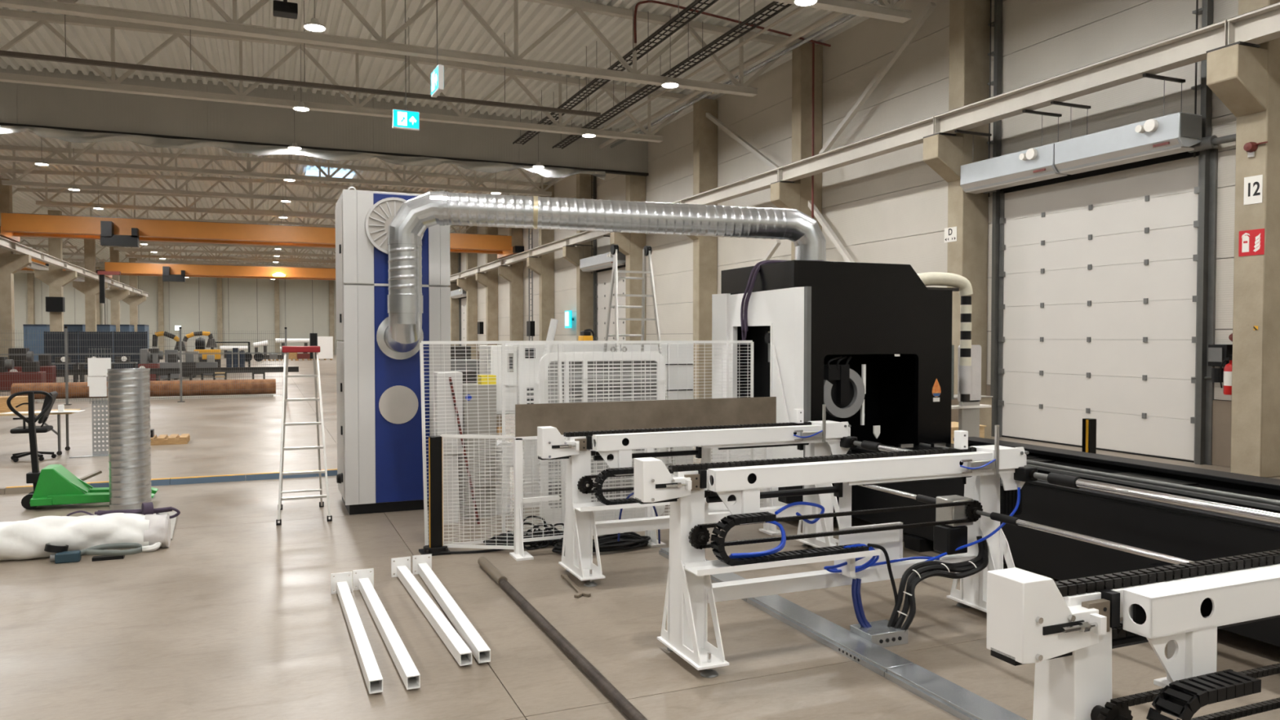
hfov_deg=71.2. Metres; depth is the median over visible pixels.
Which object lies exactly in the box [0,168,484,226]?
roof truss
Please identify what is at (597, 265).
hood
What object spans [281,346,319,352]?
tray
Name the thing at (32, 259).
crane
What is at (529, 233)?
cable conduit
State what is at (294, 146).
lamp
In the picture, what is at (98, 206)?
lamp
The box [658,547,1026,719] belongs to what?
steel plate
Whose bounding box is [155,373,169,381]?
trestle
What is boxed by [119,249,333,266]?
roof truss
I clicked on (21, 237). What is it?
roof truss
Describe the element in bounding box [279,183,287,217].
lamp
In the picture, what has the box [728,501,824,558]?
air hose
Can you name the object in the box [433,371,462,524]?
cabinet
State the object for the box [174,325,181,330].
exit sign
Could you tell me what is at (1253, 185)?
number plate
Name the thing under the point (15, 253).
roof truss
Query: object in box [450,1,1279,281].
rail
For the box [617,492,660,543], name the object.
air hose
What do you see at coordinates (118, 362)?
bench
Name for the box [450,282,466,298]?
curtain
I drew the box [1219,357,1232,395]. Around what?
fire extinguisher
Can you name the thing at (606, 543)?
heap
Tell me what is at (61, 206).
roof truss
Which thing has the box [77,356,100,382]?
bench
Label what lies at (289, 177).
lamp
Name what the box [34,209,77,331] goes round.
concrete column
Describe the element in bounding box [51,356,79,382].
bench
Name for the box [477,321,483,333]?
wall box
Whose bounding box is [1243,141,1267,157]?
beacon
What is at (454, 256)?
concrete column
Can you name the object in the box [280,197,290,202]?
lamp
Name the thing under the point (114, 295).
concrete column
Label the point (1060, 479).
shaft
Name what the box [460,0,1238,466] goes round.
wall
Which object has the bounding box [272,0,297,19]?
ceiling projector
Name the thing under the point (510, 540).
heap
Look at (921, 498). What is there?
shaft
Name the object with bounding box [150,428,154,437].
case
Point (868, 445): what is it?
shaft
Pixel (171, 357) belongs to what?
tool
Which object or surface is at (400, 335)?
spiral duct
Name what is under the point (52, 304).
speaker
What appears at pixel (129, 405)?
duct section
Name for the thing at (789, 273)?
hood
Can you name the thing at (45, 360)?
lathe
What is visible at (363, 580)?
square post
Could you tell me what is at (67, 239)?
roof truss
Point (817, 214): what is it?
brace
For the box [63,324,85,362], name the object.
container
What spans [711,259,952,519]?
machine
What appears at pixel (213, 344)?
hood
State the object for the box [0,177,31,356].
concrete column
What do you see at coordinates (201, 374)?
trestle
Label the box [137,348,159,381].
tool
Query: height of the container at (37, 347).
2.949 m
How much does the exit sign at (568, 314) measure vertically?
0.840 m
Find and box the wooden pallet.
[150,433,190,445]
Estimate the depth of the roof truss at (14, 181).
39.85 m
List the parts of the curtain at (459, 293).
casing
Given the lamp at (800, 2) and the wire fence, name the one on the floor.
the wire fence
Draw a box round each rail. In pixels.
[0,236,149,297]
[25,261,129,295]
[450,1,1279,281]
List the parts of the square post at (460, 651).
plate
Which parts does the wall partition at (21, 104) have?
trim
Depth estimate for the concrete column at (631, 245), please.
34.93 m
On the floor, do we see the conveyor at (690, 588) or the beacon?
the conveyor at (690, 588)
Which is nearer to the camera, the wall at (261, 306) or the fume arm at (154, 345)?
the fume arm at (154, 345)
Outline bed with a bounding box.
[849,436,1279,647]
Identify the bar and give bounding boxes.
[36,394,273,402]
[477,556,647,719]
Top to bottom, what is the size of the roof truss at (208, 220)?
1.880 m
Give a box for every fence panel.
[419,341,564,545]
[440,434,515,549]
[501,340,753,533]
[522,437,764,542]
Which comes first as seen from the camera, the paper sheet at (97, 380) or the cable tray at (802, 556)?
the cable tray at (802, 556)
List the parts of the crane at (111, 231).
hoist motor, trolley rail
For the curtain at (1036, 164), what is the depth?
17.00 m
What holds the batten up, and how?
on the floor
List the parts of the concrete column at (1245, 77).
bearing plate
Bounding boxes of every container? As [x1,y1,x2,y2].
[22,324,49,361]
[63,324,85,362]
[96,324,115,359]
[120,324,134,331]
[137,324,149,348]
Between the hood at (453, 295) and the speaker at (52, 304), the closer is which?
the speaker at (52, 304)
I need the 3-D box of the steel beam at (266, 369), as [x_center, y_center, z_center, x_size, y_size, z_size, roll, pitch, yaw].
[-22.255,0.491,37.307,14.956,0.240,0.200,-1,2,-23]
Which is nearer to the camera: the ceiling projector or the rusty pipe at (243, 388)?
the ceiling projector
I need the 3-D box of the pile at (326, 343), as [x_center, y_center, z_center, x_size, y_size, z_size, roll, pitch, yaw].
[-28.158,-1.045,79.831,1.300,2.100,1.000,-1,2,-23]
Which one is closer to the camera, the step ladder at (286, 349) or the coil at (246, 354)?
the step ladder at (286, 349)
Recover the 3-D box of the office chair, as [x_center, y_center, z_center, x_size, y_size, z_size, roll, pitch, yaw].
[-10.088,1.093,14.842,0.654,1.121,0.620,-1,2,-23]
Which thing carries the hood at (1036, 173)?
attached to the curtain at (1036, 164)
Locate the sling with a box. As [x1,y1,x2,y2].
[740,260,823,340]
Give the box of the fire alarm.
[1228,333,1232,342]
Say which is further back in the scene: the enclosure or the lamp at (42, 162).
the lamp at (42, 162)
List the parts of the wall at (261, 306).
panel, panel, panel, panel, panel, panel, panel, panel, panel, panel, panel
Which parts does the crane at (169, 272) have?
hoist motor, trolley rail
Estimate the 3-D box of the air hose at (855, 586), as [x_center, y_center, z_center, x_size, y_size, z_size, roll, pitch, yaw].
[1.489,1.646,5.990,0.143,0.346,0.089,1,2,43]
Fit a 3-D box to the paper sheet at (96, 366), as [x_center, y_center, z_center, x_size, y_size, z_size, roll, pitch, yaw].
[-9.233,0.120,15.195,0.270,0.310,0.003,-1,2,-23]
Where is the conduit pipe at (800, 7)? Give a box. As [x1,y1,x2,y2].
[584,5,805,140]
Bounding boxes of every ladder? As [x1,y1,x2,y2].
[275,346,332,525]
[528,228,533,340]
[604,244,675,474]
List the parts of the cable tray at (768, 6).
hanger rod, hanger rod, hanger rod, hanger rod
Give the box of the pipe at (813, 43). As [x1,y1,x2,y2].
[811,42,814,217]
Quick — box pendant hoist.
[97,271,120,324]
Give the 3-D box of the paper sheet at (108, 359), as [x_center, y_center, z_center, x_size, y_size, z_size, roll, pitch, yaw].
[-9.083,0.123,15.262,0.080,0.320,0.003,-1,2,-23]
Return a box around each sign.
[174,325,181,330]
[392,0,419,130]
[431,0,444,97]
[564,310,573,328]
[1238,228,1264,256]
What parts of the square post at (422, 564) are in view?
plate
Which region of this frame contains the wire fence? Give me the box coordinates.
[0,326,289,404]
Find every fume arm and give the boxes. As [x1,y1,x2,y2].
[151,331,186,351]
[182,331,217,362]
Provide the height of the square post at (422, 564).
0.160 m
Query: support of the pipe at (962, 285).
hanging from the machine
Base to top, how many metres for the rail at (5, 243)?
0.430 m
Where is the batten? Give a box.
[79,470,102,480]
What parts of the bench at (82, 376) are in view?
leg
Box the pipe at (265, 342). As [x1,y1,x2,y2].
[253,340,268,355]
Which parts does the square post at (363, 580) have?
plate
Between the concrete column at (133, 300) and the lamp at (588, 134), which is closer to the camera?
the lamp at (588, 134)
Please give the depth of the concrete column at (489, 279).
57.06 m
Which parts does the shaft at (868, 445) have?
rod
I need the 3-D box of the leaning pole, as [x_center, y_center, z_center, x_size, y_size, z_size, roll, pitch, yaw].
[-1.897,0.979,9.647,0.339,1.588,0.031,0,1,8]
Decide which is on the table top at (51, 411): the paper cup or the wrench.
the paper cup
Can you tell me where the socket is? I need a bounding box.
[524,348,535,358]
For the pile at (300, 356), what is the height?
0.600 m
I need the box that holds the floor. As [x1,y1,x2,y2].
[0,354,1279,719]
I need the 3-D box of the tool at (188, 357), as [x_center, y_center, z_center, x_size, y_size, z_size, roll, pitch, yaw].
[-23.159,0.191,44.919,1.500,1.400,0.860,-1,2,-23]
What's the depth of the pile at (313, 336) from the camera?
78.99 m
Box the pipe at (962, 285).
[916,271,973,401]
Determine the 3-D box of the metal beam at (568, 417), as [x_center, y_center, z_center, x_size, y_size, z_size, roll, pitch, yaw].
[0.135,0.547,8.796,2.790,0.300,0.015,-1,2,-23]
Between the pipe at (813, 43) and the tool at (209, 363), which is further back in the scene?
the tool at (209, 363)
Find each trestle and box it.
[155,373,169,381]
[189,373,204,380]
[213,372,226,379]
[252,372,265,379]
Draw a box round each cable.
[440,545,514,554]
[866,543,898,626]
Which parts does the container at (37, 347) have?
frame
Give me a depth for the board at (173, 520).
9.72 m
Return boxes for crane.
[0,212,524,258]
[20,257,66,271]
[96,262,335,281]
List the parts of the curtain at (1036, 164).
casing, hanger rod, hanger rod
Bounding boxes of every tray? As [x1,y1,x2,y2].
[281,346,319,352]
[512,0,718,145]
[552,0,792,149]
[573,497,706,511]
[684,549,880,576]
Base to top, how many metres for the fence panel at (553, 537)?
0.990 m
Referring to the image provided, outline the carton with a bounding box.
[477,374,496,384]
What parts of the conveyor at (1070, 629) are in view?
leg, steel plate, arm, arm plate, chain rail, drive chain, arm post, arm, arm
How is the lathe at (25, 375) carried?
on the floor
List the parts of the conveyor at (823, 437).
leg, chain rail, steel plate, plate, arm plate, arm post, drive chain, arm, arm, panel, motor, plate, leg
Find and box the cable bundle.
[887,536,988,631]
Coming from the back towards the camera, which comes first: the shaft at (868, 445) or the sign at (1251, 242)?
the sign at (1251, 242)
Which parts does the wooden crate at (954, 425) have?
lid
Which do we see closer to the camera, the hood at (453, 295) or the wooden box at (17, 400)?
the wooden box at (17, 400)
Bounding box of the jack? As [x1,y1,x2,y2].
[6,390,158,509]
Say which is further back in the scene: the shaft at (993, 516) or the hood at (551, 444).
the hood at (551, 444)
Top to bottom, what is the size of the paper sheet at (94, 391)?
0.190 m
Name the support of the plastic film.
hanging from the wall partition at (21, 104)
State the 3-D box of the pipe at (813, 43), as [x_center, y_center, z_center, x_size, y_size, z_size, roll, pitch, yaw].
[4.456,-3.356,23.072,0.058,9.600,0.058,-1,2,-23]
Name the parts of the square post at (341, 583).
plate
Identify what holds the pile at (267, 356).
on the floor
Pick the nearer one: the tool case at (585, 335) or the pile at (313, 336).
the tool case at (585, 335)
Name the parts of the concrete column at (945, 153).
bearing plate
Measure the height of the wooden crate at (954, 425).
0.620 m
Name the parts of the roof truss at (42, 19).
web post, web post, web post, web post, web post, web post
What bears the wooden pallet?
on the floor
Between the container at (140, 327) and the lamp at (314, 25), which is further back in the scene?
the container at (140, 327)
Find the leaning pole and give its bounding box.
[448,377,479,524]
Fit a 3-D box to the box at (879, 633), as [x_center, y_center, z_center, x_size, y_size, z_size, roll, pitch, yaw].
[1.596,1.832,5.966,0.300,0.095,0.234,-1,2,-23]
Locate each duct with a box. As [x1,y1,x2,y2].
[195,337,205,349]
[376,191,826,359]
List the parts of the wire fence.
fence rail, fence post, fence rail, fence post, fence rail, fence post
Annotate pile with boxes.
[262,355,269,360]
[268,353,277,360]
[277,354,283,360]
[288,352,297,360]
[297,353,310,360]
[309,333,317,359]
[317,336,333,359]
[450,345,471,359]
[450,359,479,373]
[450,369,476,382]
[496,414,502,432]
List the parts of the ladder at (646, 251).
rail, rail, rail, rail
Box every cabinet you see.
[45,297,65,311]
[335,186,450,515]
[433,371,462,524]
[457,382,497,518]
[479,343,562,506]
[538,351,665,526]
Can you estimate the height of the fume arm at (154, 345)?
2.351 m
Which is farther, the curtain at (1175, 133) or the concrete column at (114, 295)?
the concrete column at (114, 295)
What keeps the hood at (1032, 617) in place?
attached to the conveyor at (1070, 629)
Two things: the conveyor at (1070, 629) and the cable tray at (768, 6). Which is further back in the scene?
the cable tray at (768, 6)
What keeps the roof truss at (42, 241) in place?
attached to the ceiling
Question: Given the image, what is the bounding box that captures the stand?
[69,347,111,457]
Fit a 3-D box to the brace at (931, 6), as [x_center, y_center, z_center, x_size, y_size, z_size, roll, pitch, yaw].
[5.561,-6.557,21.398,0.120,2.574,4.271,-1,2,-23]
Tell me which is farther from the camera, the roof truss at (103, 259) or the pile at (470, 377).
the roof truss at (103, 259)
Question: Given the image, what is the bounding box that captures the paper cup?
[57,404,64,411]
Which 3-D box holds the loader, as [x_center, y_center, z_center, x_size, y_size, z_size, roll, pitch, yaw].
[-24.219,0.086,50.038,1.300,1.350,1.000,-1,2,-23]
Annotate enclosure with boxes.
[562,343,693,474]
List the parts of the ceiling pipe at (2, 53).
hanger rod, hanger rod, hanger rod, hanger rod, hanger rod, hanger rod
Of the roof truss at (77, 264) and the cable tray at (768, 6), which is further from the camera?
the roof truss at (77, 264)
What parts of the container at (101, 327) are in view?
frame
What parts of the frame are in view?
post, foot plate, rail, rail, post, foot plate, post, foot plate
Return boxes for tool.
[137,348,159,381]
[148,348,179,379]
[164,350,196,377]
[186,351,217,375]
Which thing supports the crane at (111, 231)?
on the rail at (1260, 25)
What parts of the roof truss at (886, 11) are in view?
web post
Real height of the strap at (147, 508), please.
0.172 m
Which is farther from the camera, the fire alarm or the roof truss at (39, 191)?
the roof truss at (39, 191)
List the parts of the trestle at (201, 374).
leg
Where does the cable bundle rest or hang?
on the box at (879, 633)
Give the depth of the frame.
8.29 m
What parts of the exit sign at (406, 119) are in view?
hanger rod, lit panel, casing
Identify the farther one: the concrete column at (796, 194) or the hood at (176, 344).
the hood at (176, 344)
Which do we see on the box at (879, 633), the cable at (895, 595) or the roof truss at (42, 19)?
the cable at (895, 595)
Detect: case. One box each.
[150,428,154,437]
[578,328,594,340]
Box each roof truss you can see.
[0,0,811,97]
[0,8,708,142]
[0,133,560,195]
[0,145,547,203]
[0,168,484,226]
[13,240,84,255]
[14,253,127,271]
[16,258,105,274]
[17,187,471,233]
[19,239,106,262]
[20,236,48,239]
[21,238,76,248]
[31,204,43,213]
[36,247,110,266]
[43,204,466,232]
[99,217,335,250]
[113,244,335,257]
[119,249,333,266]
[124,243,335,268]
[125,243,335,263]
[138,255,333,266]
[144,260,335,279]
[768,0,911,22]
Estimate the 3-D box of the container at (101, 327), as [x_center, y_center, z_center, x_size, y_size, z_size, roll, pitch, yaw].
[-42.206,-1.274,70.610,0.984,3.026,3.060,-1,2,-23]
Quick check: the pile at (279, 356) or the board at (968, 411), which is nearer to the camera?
the board at (968, 411)
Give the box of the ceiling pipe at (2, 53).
[0,0,600,116]
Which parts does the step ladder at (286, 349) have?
rail, rail, rail, rail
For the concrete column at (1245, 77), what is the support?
on the floor
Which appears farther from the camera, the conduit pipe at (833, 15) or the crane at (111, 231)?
the crane at (111, 231)
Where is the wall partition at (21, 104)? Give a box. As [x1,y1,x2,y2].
[0,65,648,176]
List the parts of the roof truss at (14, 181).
web post, web post, web post, web post, web post, web post, web post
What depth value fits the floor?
6.36 m
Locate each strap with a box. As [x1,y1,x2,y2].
[44,542,142,564]
[66,502,180,518]
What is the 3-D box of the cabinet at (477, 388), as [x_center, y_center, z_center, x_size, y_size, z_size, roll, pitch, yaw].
[-1.863,1.022,10.200,0.370,1.500,0.410,-1,2,-23]
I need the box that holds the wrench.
[560,573,591,597]
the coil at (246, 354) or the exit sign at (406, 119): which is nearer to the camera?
the exit sign at (406, 119)
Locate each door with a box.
[457,253,466,345]
[591,175,625,340]
[982,0,1235,465]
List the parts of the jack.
lever, cross frame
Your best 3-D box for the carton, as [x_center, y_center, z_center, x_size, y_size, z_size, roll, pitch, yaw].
[-1.738,0.223,10.140,0.170,0.100,0.180,-1,2,-23]
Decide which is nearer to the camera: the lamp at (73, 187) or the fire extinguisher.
the fire extinguisher
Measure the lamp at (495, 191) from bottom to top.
1.762 m
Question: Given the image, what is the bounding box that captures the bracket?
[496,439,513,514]
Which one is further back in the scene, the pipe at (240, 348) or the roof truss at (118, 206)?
the pipe at (240, 348)
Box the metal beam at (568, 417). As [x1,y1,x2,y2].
[515,396,776,436]
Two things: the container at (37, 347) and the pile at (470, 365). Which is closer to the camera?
the pile at (470, 365)
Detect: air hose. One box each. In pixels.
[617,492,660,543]
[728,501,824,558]
[823,487,1020,574]
[851,578,871,627]
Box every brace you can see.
[706,112,779,168]
[761,240,781,261]
[808,200,854,262]
[818,1,936,153]
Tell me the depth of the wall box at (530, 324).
47.08 m
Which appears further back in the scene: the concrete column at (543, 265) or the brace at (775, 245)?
the concrete column at (543, 265)
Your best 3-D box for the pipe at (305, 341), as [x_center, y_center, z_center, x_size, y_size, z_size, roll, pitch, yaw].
[-34.639,-1.198,89.578,3.555,1.911,0.425,-1,2,-23]
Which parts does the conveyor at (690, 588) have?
leg, chain rail, steel plate, plate, arm plate, arm post, drive chain, arm, arm, panel, motor, plate, leg, motor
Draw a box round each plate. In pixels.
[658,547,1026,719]
[944,226,956,242]
[1243,174,1262,204]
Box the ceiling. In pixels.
[0,0,897,266]
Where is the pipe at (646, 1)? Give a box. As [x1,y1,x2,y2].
[633,0,831,46]
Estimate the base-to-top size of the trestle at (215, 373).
0.510 m
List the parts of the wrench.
handle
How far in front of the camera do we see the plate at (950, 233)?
18.57 m
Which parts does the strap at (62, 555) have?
ratchet knob, lever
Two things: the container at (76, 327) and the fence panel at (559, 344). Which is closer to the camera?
the fence panel at (559, 344)
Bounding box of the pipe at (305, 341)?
[275,338,309,354]
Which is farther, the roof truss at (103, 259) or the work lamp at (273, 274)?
the roof truss at (103, 259)
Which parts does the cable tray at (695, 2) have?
hanger rod, hanger rod, hanger rod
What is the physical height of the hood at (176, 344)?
0.500 m
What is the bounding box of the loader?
[194,349,221,367]
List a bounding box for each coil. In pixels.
[244,353,252,361]
[253,353,263,361]
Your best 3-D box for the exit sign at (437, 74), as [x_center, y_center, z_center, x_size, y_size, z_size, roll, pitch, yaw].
[-3.883,-6.861,17.078,0.126,3.504,0.620,-1,2,-26]
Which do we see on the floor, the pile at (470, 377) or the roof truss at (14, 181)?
the pile at (470, 377)
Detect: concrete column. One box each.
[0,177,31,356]
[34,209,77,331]
[72,239,107,331]
[105,246,129,331]
[121,257,146,331]
[446,252,458,345]
[457,226,477,359]
[475,226,497,345]
[498,227,523,341]
[526,184,554,340]
[562,173,593,340]
[609,174,645,340]
[686,98,717,399]
[770,42,822,260]
[923,0,990,395]
[1206,0,1279,477]
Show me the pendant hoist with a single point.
(102, 286)
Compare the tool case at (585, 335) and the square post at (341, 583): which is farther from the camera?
the tool case at (585, 335)
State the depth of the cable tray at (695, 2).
22.05 m
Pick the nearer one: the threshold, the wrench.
the wrench
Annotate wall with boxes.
[13,261,337,355]
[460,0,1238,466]
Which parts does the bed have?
plate, guide rod, plate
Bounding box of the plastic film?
[0,125,605,180]
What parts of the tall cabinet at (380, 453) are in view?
knob, door, door, corner panel, corner panel, panel, panel, fan plate, blue panel, blue panel, panel, panel, corner panel, corner panel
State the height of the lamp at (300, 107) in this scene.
1.762 m
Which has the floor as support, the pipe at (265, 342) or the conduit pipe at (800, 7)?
the pipe at (265, 342)
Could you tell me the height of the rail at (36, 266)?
0.430 m
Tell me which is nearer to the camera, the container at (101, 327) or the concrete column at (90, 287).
the concrete column at (90, 287)
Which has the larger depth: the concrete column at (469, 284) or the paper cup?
the concrete column at (469, 284)
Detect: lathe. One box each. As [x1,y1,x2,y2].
[0,356,46,390]
[8,347,56,382]
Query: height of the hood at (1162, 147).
0.150 m
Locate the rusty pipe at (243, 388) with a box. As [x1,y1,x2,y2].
[10,378,275,399]
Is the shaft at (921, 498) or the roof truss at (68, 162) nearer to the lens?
the shaft at (921, 498)
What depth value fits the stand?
15.27 m
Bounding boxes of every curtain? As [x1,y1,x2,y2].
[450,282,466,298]
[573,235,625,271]
[954,109,1067,194]
[1050,73,1202,174]
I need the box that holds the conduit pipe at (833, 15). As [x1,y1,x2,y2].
[599,0,866,148]
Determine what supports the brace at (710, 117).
attached to the concrete column at (704, 131)
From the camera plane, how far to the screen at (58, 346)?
42.57 m
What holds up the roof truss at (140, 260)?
attached to the concrete column
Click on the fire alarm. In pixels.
(1230, 337)
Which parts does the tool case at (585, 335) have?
handle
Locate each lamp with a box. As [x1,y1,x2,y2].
[35,137,48,165]
[68,165,79,191]
[93,198,103,208]
[271,272,285,276]
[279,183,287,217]
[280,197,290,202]
[284,159,294,181]
[288,94,301,150]
[293,44,309,111]
[303,0,325,31]
[490,172,500,194]
[532,119,544,168]
[582,78,595,137]
[661,77,679,88]
[794,0,817,5]
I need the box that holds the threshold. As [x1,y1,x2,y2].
[0,468,337,494]
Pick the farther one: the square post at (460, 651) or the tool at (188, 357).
the tool at (188, 357)
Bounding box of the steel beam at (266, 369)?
[56,366,298,375]
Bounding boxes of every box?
[0,395,28,412]
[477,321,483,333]
[526,320,534,336]
[849,619,907,647]
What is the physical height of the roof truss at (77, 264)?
1.612 m
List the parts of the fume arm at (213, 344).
post, arm, arm, arm, arm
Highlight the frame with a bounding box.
[509,435,781,560]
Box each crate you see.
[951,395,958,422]
[951,422,986,444]
[953,394,992,439]
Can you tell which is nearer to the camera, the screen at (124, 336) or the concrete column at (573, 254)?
the concrete column at (573, 254)
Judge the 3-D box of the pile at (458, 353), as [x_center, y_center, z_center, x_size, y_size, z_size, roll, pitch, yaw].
[-7.211,0.282,35.396,1.500,1.700,0.800,-1,2,-23]
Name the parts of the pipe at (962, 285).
support arm, padded arm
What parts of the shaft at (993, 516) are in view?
rod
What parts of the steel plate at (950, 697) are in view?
trunking lid, trunking lid, trunking lid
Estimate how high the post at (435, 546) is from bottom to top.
1.100 m
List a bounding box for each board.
[153,511,177,540]
[951,344,991,437]
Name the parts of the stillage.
post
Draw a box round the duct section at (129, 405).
[106,368,151,510]
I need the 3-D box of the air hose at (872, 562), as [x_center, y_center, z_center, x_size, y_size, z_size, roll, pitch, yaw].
[1.978,1.182,6.173,1.601,0.522,0.246,-1,2,-23]
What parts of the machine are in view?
corner panel, opening frame, knob, corner panel, chuck motor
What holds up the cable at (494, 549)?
on the floor
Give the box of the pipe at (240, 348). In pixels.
[219,346,248,358]
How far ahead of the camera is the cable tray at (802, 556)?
5.52 m
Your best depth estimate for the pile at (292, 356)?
78.36 m
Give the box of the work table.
[0,408,80,455]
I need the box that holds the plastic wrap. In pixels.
[0,512,171,560]
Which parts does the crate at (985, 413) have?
lid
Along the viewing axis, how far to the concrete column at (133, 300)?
88.29 m
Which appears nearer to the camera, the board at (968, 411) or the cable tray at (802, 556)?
the cable tray at (802, 556)
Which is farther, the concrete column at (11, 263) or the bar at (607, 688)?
the concrete column at (11, 263)
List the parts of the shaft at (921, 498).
rod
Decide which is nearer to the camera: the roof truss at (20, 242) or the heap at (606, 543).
the heap at (606, 543)
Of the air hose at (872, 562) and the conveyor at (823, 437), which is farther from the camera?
the conveyor at (823, 437)
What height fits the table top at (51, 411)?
0.007 m
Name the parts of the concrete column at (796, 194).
bearing plate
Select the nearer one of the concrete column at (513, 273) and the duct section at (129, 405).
the duct section at (129, 405)
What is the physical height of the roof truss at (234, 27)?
1.880 m
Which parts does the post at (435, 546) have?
foot plate, post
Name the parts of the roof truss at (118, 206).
web post, web post, web post, web post, web post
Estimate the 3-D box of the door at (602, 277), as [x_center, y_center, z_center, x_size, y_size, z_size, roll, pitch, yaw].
[-1.138,-3.636,38.048,0.329,9.400,5.250,-1,2,-23]
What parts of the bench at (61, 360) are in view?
leg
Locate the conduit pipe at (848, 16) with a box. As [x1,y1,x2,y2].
[609,0,879,147]
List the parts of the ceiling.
skylight pane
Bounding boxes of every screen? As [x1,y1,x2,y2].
[44,331,78,379]
[78,331,113,379]
[113,331,147,368]
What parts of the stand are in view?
foot plate, perforated plate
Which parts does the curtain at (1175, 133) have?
hanger rod, casing, hanger rod, hanger rod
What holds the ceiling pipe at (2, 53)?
hanging from the ceiling
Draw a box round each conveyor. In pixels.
[537,404,857,586]
[634,425,1037,677]
[986,549,1279,719]
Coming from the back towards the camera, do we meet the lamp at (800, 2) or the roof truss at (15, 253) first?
the roof truss at (15, 253)
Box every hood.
[173,341,186,351]
[206,338,217,347]
[450,293,466,298]
[537,426,579,458]
[580,261,624,271]
[634,457,691,502]
[720,259,928,293]
[960,165,1067,194]
[986,567,1106,663]
[1054,137,1194,174]
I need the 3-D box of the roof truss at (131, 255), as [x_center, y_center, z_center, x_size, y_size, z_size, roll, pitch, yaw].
[-30.512,-9.159,74.344,25.504,1.880,0.260,-1,2,-23]
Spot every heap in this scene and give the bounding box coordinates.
[483,529,564,545]
[523,515,564,550]
[551,531,650,552]
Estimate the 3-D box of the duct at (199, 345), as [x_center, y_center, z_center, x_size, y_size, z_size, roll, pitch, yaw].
[-25.217,-0.304,51.236,0.550,2.068,0.840,-1,2,-23]
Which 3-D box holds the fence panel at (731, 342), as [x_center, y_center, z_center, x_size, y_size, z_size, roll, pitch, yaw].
[-0.060,0.777,9.406,2.812,1.960,0.018,-1,2,-21]
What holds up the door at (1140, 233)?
in the wall at (891, 207)
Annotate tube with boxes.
[536,318,558,384]
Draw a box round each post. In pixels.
[330,571,382,693]
[352,568,420,689]
[391,556,471,666]
[412,554,490,663]
[418,435,449,555]
[1081,417,1096,453]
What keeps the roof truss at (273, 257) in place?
attached to the concrete column
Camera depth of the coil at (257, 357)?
73.13 m
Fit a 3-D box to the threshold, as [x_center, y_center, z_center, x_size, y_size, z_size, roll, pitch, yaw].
[-5.623,1.666,12.739,9.494,0.082,0.200,-1,2,-23]
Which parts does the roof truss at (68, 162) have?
web post, web post, web post, web post, web post, web post, web post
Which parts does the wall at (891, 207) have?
wall panel, wall panel, wall panel, wall panel, wall panel, wall panel, wall panel, wall panel, wall panel, wall panel, wall panel, wall panel, wall panel, wall panel, wall panel, wall panel, wall panel, wall panel, wall panel, wall panel, wall panel, wall panel, wall panel, wall panel, wall panel, wall panel, wall panel, wall panel, wall panel, wall panel, wall panel, wall panel, wall panel, wall panel, wall panel, wall panel, wall panel, wall panel, wall panel, wall panel, wall panel, wall panel, wall panel, wall panel, wall panel, wall panel, wall panel, wall panel, wall panel, wall panel, wall panel, wall panel, wall panel, plinth panel, wall panel, wall panel, wall panel, wall panel, wall panel, wall panel, wall panel, wall panel, plinth panel, wall panel, wall panel, wall panel, wall panel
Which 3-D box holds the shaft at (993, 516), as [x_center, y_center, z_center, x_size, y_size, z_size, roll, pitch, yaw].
[2.933,1.108,5.016,0.054,0.054,2.810,-1,2,-23]
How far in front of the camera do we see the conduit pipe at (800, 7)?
23.68 m
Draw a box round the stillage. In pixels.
[210,341,250,367]
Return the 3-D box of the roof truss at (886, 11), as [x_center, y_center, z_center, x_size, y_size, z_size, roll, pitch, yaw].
[-4.870,-7.616,13.548,25.504,1.880,0.260,-1,2,-23]
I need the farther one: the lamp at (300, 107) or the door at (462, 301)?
the door at (462, 301)
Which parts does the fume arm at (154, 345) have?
arm, arm, arm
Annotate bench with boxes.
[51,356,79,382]
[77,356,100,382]
[111,355,137,368]
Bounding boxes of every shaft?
[853,440,915,452]
[857,484,936,504]
[976,510,1193,564]
[1033,472,1279,524]
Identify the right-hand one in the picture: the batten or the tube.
the tube
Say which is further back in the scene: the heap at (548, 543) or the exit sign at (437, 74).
the exit sign at (437, 74)
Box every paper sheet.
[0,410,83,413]
[87,376,106,386]
[88,357,106,376]
[88,386,106,396]
[106,357,111,376]
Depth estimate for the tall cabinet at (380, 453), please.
10.27 m
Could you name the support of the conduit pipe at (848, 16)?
attached to the roof truss at (234, 27)
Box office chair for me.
[9,391,57,462]
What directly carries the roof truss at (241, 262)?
attached to the concrete column
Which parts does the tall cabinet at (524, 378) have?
door, handle plate, handle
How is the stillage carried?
on the floor
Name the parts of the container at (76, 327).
frame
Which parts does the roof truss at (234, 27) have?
web post, web post, web post, web post, web post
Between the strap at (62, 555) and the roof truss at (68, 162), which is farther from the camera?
the roof truss at (68, 162)
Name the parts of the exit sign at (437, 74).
lit panel, hanger rod, casing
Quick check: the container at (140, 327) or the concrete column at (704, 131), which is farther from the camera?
the container at (140, 327)
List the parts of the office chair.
arm, arm, armrest, seat, arm, backrest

